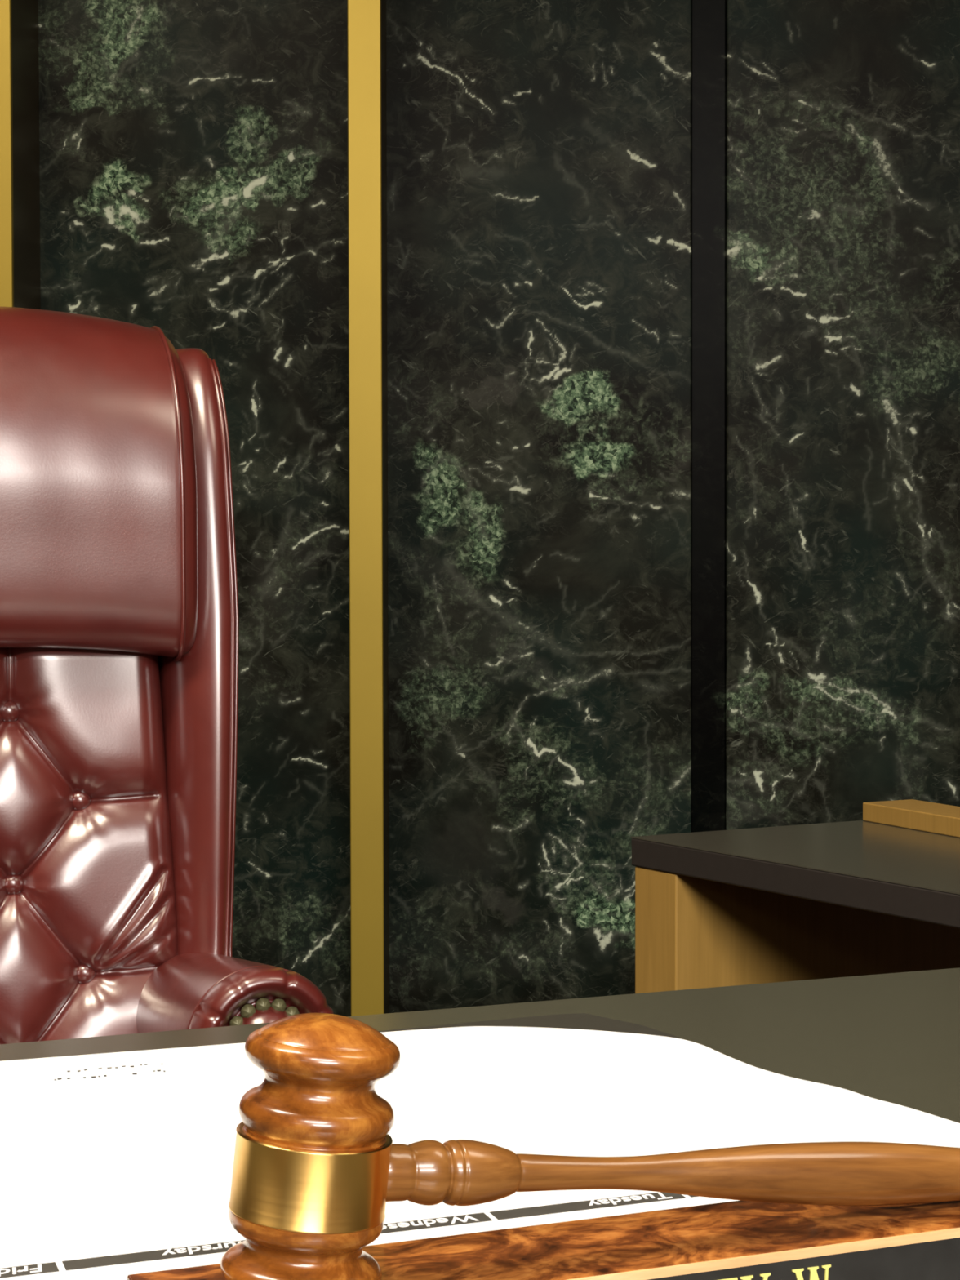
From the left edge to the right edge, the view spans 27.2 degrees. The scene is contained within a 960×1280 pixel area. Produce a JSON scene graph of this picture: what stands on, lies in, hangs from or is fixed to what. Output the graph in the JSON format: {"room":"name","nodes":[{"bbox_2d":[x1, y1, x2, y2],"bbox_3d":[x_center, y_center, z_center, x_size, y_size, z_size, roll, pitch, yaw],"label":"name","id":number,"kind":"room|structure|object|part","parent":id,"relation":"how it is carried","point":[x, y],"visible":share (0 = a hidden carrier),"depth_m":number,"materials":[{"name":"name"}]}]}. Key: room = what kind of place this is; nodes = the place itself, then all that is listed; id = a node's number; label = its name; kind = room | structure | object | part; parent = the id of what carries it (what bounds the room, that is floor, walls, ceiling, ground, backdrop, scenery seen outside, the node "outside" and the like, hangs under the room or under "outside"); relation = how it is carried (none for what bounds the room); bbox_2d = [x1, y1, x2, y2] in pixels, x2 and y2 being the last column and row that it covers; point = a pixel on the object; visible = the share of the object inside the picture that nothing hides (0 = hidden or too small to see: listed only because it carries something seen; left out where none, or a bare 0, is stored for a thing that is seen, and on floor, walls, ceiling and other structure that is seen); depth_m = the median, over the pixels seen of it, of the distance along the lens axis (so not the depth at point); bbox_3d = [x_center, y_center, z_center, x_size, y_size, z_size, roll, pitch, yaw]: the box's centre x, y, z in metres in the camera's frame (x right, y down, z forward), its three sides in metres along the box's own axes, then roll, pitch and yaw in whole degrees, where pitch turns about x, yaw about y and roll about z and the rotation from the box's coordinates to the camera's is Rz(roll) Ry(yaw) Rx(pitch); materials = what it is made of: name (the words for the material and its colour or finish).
{"room":"courtroom","nodes":[
{"label":"courtroom","id":0,"kind":"room"},
{"bbox_3d":[0.002,1.132,-1.165,8.000,0.100,9.620,0,1,0],"label":"floor","id":1,"kind":"structure","parent":0,"visible":0},
{"bbox_2d":[0,306,333,1044],"bbox_3d":[-0.501,0.333,1.883,0.627,1.362,0.593,-1,1,-19],"label":"chair","id":2,"kind":"object","parent":1,"relation":"on","point":[119,596],"visible":0.62,"depth_m":2.00,"materials":[{"name":"leather"}]},
{"bbox_2d":[0,647,177,1044],"bbox_3d":[-0.535,0.281,1.978,0.496,0.582,0.170,-1,1,-19],"label":"tufted cushion","id":3,"kind":"object","parent":2,"relation":"on","point":[88,735],"depth_m":2.00,"materials":[{"name":"leather"}]},
{"bbox_2d":[0,306,198,657],"bbox_3d":[-0.557,-0.166,2.028,0.504,0.371,0.221,-1,1,-19],"label":"cushion","id":4,"kind":"object","parent":2,"relation":"on","point":[99,416],"depth_m":1.99,"materials":[{"name":"leather"}]},
{"bbox_3d":[-0.245,0.458,1.905,0.132,0.347,0.393,-1,1,-19],"label":"arm","id":5,"kind":"part","parent":2,"relation":"part of","materials":[{"name":"leather"}]},
{"bbox_2d":[0,967,959,1123],"bbox_3d":[0.257,0.644,0.930,3.000,0.780,0.950,-1,1,-21],"label":"desktop","id":6,"kind":"object","parent":1,"relation":"on","point":[891,1037],"visible":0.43,"depth_m":1.26,"materials":[{"name":"grey laminate"}]},
{"bbox_2d":[0,1026,959,1279],"bbox_3d":[-0.129,0.250,0.999,0.713,0.004,0.407,-1,1,-20],"label":"desk calendar","id":7,"kind":"object","parent":6,"relation":"on","point":[114,1166],"visible":0.75,"depth_m":1.01,"materials":[{"name":"white paper"}]},
{"bbox_2d":[53,1063,165,1079],"bbox_3d":[-0.210,0.245,1.127,0.065,0.001,0.022,-1,1,-21],"label":"print","id":8,"kind":"object","parent":7,"relation":"on","point":[61,1071],"depth_m":1.13},
{"bbox_2d":[378,1013,684,1039],"bbox_3d":[-0.107,0.252,1.027,0.574,0.001,0.394,-1,1,-21],"label":"desk mat","id":9,"kind":"object","parent":6,"relation":"on","point":[580,1020],"visible":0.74,"depth_m":1.27,"materials":[{"name":"white paper"}]},
{"bbox_2d":[127,1200,959,1279],"bbox_3d":[0.129,0.234,0.715,0.500,0.050,0.070,-1,1,-20],"label":"nameplate","id":10,"kind":"object","parent":6,"relation":"on","point":[735,1240],"visible":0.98,"depth_m":0.69,"materials":[{"name":"brown wood"}]},
{"bbox_2d":[220,1013,959,1279],"bbox_3d":[0.065,0.165,0.681,0.310,0.089,0.052,-1,1,-17],"label":"gavel","id":11,"kind":"object","parent":10,"relation":"on","point":[317,1166],"visible":1,"depth_m":0.64,"materials":[{"name":"brown wood"}]},
{"bbox_3d":[0.086,0.188,0.697,0.262,0.022,0.022,6,-1,-20],"label":"handle","id":12,"kind":"part","parent":11,"relation":"part of","materials":[{"name":"brown wood"}]},
{"bbox_3d":[0.139,0.235,0.688,0.492,0.044,0.013,-1,1,-20],"label":"black plate","id":13,"kind":"part","parent":10,"relation":"part of","materials":[{"name":"metal"}]},
{"bbox_2d":[631,820,959,993],"bbox_3d":[0.996,0.610,2.364,1.538,0.780,0.619,-1,1,-28],"label":"desk","id":14,"kind":"object","parent":1,"relation":"on","point":[834,900],"visible":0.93,"depth_m":2.22,"materials":[{"name":"grey laminate"}]},
{"bbox_2d":[862,799,959,837],"bbox_3d":[0.605,0.213,2.197,0.078,0.022,0.522,-1,1,-24],"label":"wooden rail","id":15,"kind":"object","parent":14,"relation":"on","point":[916,815],"visible":1,"depth_m":2.34,"materials":[{"name":"brown wood"}]},
{"bbox_3d":[-0.001,-0.574,3.523,8.000,3.100,0.170,0,1,0],"label":"wall","id":16,"kind":"structure","parent":0,"visible":0},
{"bbox_2d":[0,0,40,309],"bbox_3d":[-0.781,-0.567,3.303,0.055,3.098,0.210,0,1,0],"label":"wall trim strip","id":17,"kind":"object","parent":16,"relation":"attached to","point":[20,181],"visible":0.16,"depth_m":3.26,"materials":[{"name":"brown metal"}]},
{"bbox_2d":[38,0,351,1016],"bbox_3d":[-0.488,-0.570,3.423,0.555,3.098,0.030,0,1,0],"label":"marble panel","id":18,"kind":"object","parent":16,"relation":"attached to","point":[193,153],"visible":0.55,"depth_m":3.41,"materials":[{"name":"stone"}]},
{"bbox_2d":[346,0,389,1016],"bbox_3d":[-0.185,-0.568,3.303,0.054,3.098,0.210,0,1,0],"label":"wall trim strip","id":19,"kind":"object","parent":16,"relation":"attached to","point":[366,19],"visible":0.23,"depth_m":3.21,"materials":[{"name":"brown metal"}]},
{"bbox_2d":[386,0,691,1013],"bbox_3d":[0.098,-0.571,3.423,0.530,3.098,0.030,0,1,0],"label":"marble panel","id":20,"kind":"object","parent":16,"relation":"attached to","point":[539,152],"visible":0.91,"depth_m":3.42,"materials":[{"name":"stone"}]},
{"bbox_2d":[691,0,726,832],"bbox_3d":[0.394,-0.572,3.429,0.061,3.098,0.018,0,1,0],"label":"stone strip","id":21,"kind":"object","parent":16,"relation":"attached to","point":[708,17],"visible":0.78,"depth_m":3.42,"materials":[{"name":"black stone"}]},
{"bbox_2d":[725,0,959,830],"bbox_3d":[0.703,-0.572,3.423,0.556,3.098,0.030,0,1,0],"label":"marble panel","id":22,"kind":"object","parent":16,"relation":"attached to","point":[842,352],"visible":0.77,"depth_m":3.41,"materials":[{"name":"stone"}]}
]}

